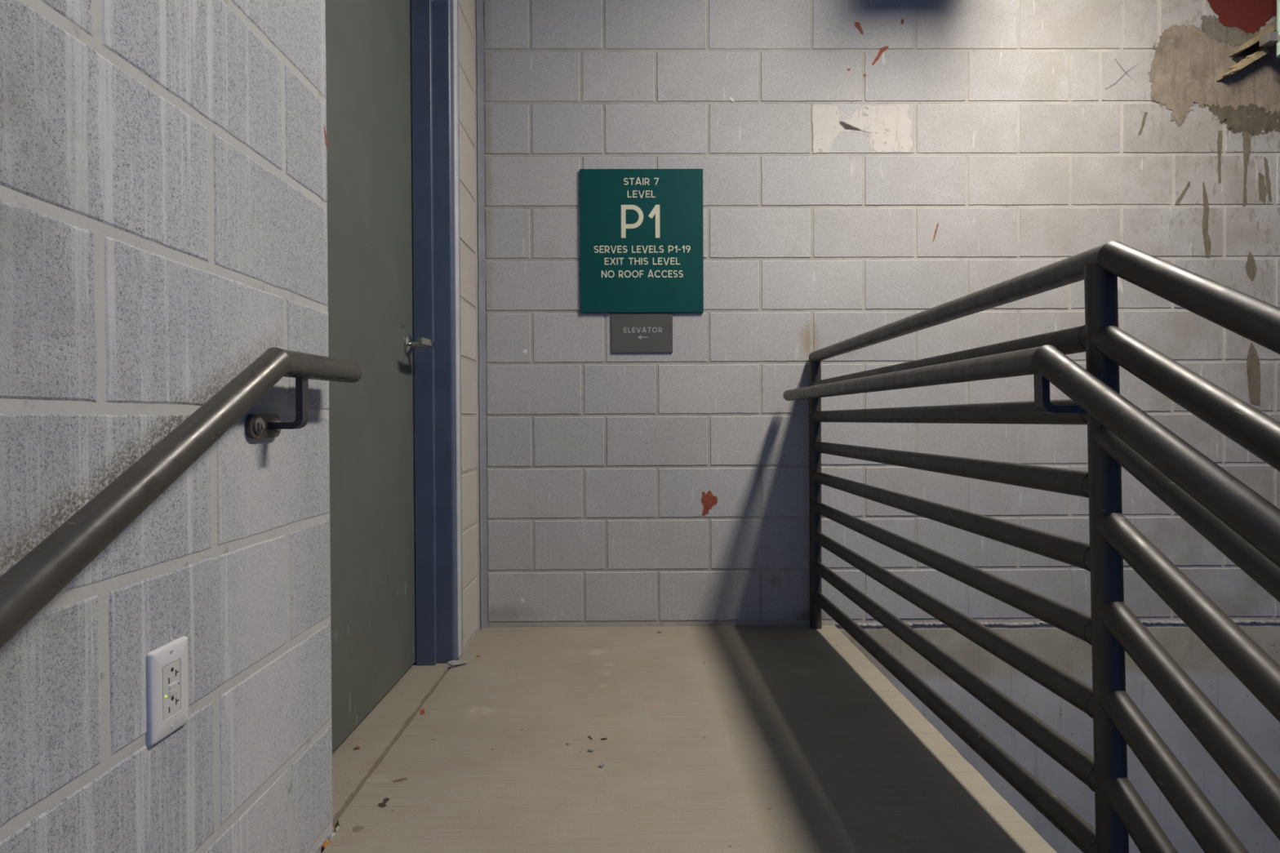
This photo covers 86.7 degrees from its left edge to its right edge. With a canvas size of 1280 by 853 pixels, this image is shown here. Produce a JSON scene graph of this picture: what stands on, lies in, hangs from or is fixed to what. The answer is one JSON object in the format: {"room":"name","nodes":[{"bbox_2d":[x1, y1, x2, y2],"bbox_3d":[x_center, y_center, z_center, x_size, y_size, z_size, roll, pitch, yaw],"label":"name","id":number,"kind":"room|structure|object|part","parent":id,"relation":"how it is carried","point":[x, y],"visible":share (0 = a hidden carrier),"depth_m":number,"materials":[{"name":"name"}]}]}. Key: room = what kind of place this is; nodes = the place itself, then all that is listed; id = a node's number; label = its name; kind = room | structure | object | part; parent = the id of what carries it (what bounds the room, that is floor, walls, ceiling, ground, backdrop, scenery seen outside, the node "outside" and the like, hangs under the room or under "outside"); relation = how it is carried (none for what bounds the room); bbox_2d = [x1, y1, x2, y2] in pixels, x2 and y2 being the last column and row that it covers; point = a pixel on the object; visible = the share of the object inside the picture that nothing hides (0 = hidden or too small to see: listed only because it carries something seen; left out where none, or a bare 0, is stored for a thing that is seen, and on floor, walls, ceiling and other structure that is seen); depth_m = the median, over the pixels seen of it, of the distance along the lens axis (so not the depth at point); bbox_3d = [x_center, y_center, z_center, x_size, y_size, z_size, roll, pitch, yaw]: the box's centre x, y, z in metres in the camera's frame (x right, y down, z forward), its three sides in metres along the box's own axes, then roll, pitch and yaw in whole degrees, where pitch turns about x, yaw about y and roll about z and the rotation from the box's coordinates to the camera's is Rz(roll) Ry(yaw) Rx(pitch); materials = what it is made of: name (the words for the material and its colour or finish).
{"room":"stairwell","nodes":[
{"label":"stairwell","id":0,"kind":"room"},
{"bbox_2d":[0,0,488,852],"bbox_3d":[-0.690,0.078,0.799,0.215,4.674,3.712,0,1,0],"label":"wall","id":1,"kind":"structure","parent":0,"point":[163,178],"depth_m":0.89,"materials":[{"name":"paint"}]},
{"bbox_2d":[146,635,188,746],"bbox_3d":[-0.604,0.337,0.870,0.011,0.116,0.071,0,1,0],"label":"wall outlet","id":2,"kind":"object","parent":1,"relation":"attached to","point":[166,665],"visible":1,"depth_m":0.86,"materials":[{"name":"white plastic"}]},
{"bbox_2d":[162,659,180,719],"bbox_3d":[-0.605,0.337,0.870,0.010,0.066,0.033,0,1,0],"label":"receptacle","id":3,"kind":"object","parent":2,"relation":"attached to","point":[171,668],"depth_m":0.87,"materials":[{"name":"white plastic"}]},
{"bbox_2d":[0,347,362,649],"bbox_3d":[-0.561,0.416,0.252,0.086,1.063,2.120,0,1,0],"label":"handrail","id":4,"kind":"object","parent":1,"relation":"attached to","point":[32,583],"visible":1,"depth_m":0.74,"materials":[{"name":"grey metal"}]},
{"bbox_3d":[-0.607,-0.001,1.093,0.010,0.039,0.093,0,1,0],"label":"mounting plate","id":5,"kind":"part","parent":4,"relation":"part of","materials":[{"name":"metal"}]},
{"bbox_3d":[-0.575,-0.039,1.107,0.057,0.087,0.020,0,1,0],"label":"arm","id":6,"kind":"part","parent":4,"relation":"part of","materials":[{"name":"paint"}]},
{"bbox_2d":[324,0,435,752],"bbox_3d":[-0.720,-0.420,1.798,0.132,2.399,0.858,0,1,0],"label":"door","id":7,"kind":"structure","parent":1,"relation":"in","point":[368,42],"depth_m":1.86,"materials":[{"name":"paint"}]},
{"bbox_3d":[-0.693,-0.261,2.118,0.075,0.019,0.125,0,1,0],"label":"lever","id":8,"kind":"part","parent":7,"relation":"part of","materials":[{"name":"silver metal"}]},
{"bbox_2d":[332,662,450,828],"bbox_3d":[-0.791,0.855,1.843,0.338,0.130,0.989,0,1,0],"label":"sill","id":9,"kind":"structure","parent":1,"relation":"attached to","point":[378,731],"depth_m":1.75,"materials":[{"name":"concrete"}]},
{"bbox_2d":[410,0,462,665],"bbox_3d":[-0.715,-0.520,1.816,0.203,2.732,1.052,0,1,0],"label":"door frame","id":10,"kind":"structure","parent":1,"relation":"attached to","point":[434,24],"depth_m":2.23,"materials":[{"name":"paint"}]},
{"bbox_2d":[320,625,1057,852],"bbox_3d":[0.084,1.550,0.636,1.403,1.495,4.071,0,1,0],"label":"floor","id":11,"kind":"structure","parent":0,"point":[733,739],"depth_m":1.62,"materials":[{"name":"concrete"}]},
{"bbox_2d":[322,840,330,848],"bbox_3d":[-0.603,0.802,1.305,0.010,0.011,0.025,0,1,0],"label":"chip","id":12,"kind":"object","parent":11,"relation":"on","point":[326,843],"visible":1,"depth_m":1.30,"materials":[{"name":"orange"}]},
{"bbox_2d":[443,659,467,667],"bbox_3d":[-0.611,0.781,2.238,0.084,0.022,0.026,-1,1,-30],"label":"chip","id":13,"kind":"object","parent":11,"relation":"on","point":[451,664],"visible":1,"depth_m":2.23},
{"bbox_2d":[808,240,1279,852],"bbox_3d":[0.726,0.963,0.691,0.068,2.473,3.944,0,1,-1],"label":"guard railing","id":14,"kind":"object","parent":11,"relation":"on","point":[1112,628],"visible":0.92,"depth_m":1.03,"materials":[{"name":"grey metal"}]},
{"bbox_3d":[0.681,0.260,2.634,0.046,1.047,0.046,0,1,0],"label":"post","id":15,"kind":"part","parent":14,"relation":"part of","materials":[{"name":"brown metal"}]},
{"bbox_3d":[0.693,-0.147,1.836,0.042,0.042,1.593,0,1,-1],"label":"rail","id":16,"kind":"part","parent":14,"relation":"part of","materials":[{"name":"brown metal"}]},
{"bbox_3d":[0.695,-0.031,1.837,0.061,0.042,1.594,0,1,0],"label":"rail","id":17,"kind":"part","parent":14,"relation":"part of","materials":[{"name":"brown metal"}]},
{"bbox_3d":[0.697,0.085,1.838,0.042,0.042,1.593,0,1,-1],"label":"rail","id":18,"kind":"part","parent":14,"relation":"part of","materials":[{"name":"brown metal"}]},
{"bbox_3d":[0.699,0.201,1.839,0.042,0.042,1.593,0,1,-1],"label":"rail","id":19,"kind":"part","parent":14,"relation":"part of","materials":[{"name":"brown metal"}]},
{"bbox_3d":[0.701,0.317,1.840,0.042,0.042,1.593,0,1,-1],"label":"rail","id":20,"kind":"part","parent":14,"relation":"part of","materials":[{"name":"brown metal"}]},
{"bbox_3d":[0.703,0.433,1.841,0.042,0.042,1.593,0,1,-1],"label":"rail","id":21,"kind":"part","parent":14,"relation":"part of","materials":[{"name":"brown metal"}]},
{"bbox_3d":[0.706,0.664,1.843,0.042,0.042,1.593,0,1,-2],"label":"rail","id":22,"kind":"part","parent":14,"relation":"part of","materials":[{"name":"brown metal"}]},
{"bbox_3d":[0.704,0.548,1.842,0.042,0.042,1.593,0,1,-2],"label":"rail","id":23,"kind":"part","parent":14,"relation":"part of","materials":[{"name":"brown metal"}]},
{"bbox_2d":[782,344,1279,568],"bbox_3d":[0.649,0.509,0.729,0.108,1.264,3.772,0,1,-1],"label":"handrail","id":24,"kind":"object","parent":14,"relation":"attached to","point":[1253,517],"visible":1,"depth_m":0.88,"materials":[{"name":"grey metal"}]},
{"bbox_3d":[0.715,0.386,0.681,0.047,1.319,3.935,0,1,-1],"label":"rail","id":25,"kind":"part","parent":14,"relation":"part of","materials":[{"name":"brown metal"}]},
{"bbox_3d":[0.719,0.275,1.043,0.065,1.048,0.042,0,1,0],"label":"post","id":26,"kind":"part","parent":14,"relation":"part of","materials":[{"name":"brown metal"}]},
{"bbox_3d":[0.745,1.186,-0.084,0.042,1.296,2.281,0,1,-1],"label":"sloped rail","id":27,"kind":"part","parent":14,"relation":"part of","materials":[{"name":"brown metal"}]},
{"bbox_3d":[0.741,1.054,-0.086,0.057,1.296,2.280,0,1,0],"label":"sloped rail","id":28,"kind":"part","parent":14,"relation":"part of","materials":[{"name":"brown metal"}]},
{"bbox_3d":[0.727,0.504,-0.091,0.042,1.296,2.281,0,1,-1],"label":"sloped rail","id":29,"kind":"part","parent":14,"relation":"part of","materials":[{"name":"brown metal"}]},
{"bbox_3d":[0.731,0.650,-0.089,0.042,1.296,2.281,0,1,-1],"label":"sloped rail","id":30,"kind":"part","parent":14,"relation":"part of","materials":[{"name":"brown metal"}]},
{"bbox_3d":[0.734,0.785,-0.088,0.042,1.296,2.281,0,1,-1],"label":"sloped rail","id":31,"kind":"part","parent":14,"relation":"part of","materials":[{"name":"brown metal"}]},
{"bbox_3d":[0.738,0.919,-0.087,0.042,1.296,2.281,0,1,-1],"label":"sloped rail","id":32,"kind":"part","parent":14,"relation":"part of","materials":[{"name":"brown metal"}]},
{"bbox_2d":[483,0,1279,852],"bbox_3d":[0.882,0.548,2.762,4.200,5.664,0.196,0,1,0],"label":"wall","id":33,"kind":"structure","parent":0,"point":[866,165],"depth_m":2.66,"materials":[{"name":"grey concrete"}]},
{"bbox_2d":[579,168,703,313],"bbox_3d":[0.007,-0.723,2.645,0.480,0.558,0.011,0,1,0],"label":"sign","id":34,"kind":"object","parent":33,"relation":"attached to","point":[642,248],"visible":1,"depth_m":2.64,"materials":[{"name":"green plastic"}]},
{"bbox_2d":[611,312,672,352],"bbox_3d":[0.008,-0.366,2.651,0.240,0.155,0.006,0,1,0],"label":"sign","id":35,"kind":"object","parent":33,"relation":"attached to","point":[631,332],"visible":1,"depth_m":2.65,"materials":[{"name":"grey plastic"}]},
{"bbox_2d":[1216,22,1276,81],"bbox_3d":[2.615,-1.613,2.639,0.716,0.518,0.067,0,1,0],"label":"stair stringer","id":36,"kind":"object","parent":33,"relation":"attached to","point":[1254,52],"visible":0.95,"depth_m":2.62,"materials":[{"name":"wood"}]},
{"bbox_3d":[0.951,-2.361,1.659,4.350,0.120,2.347,0,1,0],"label":"ceiling","id":37,"kind":"structure","parent":0,"visible":0},
{"bbox_2d":[1259,0,1279,57],"bbox_3d":[2.414,-1.861,2.570,0.076,0.914,0.066,0,1,0],"label":"pipe","id":38,"kind":"object","parent":37,"relation":"hanging from","point":[1270,38],"visible":1,"depth_m":2.56,"materials":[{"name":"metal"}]}
]}

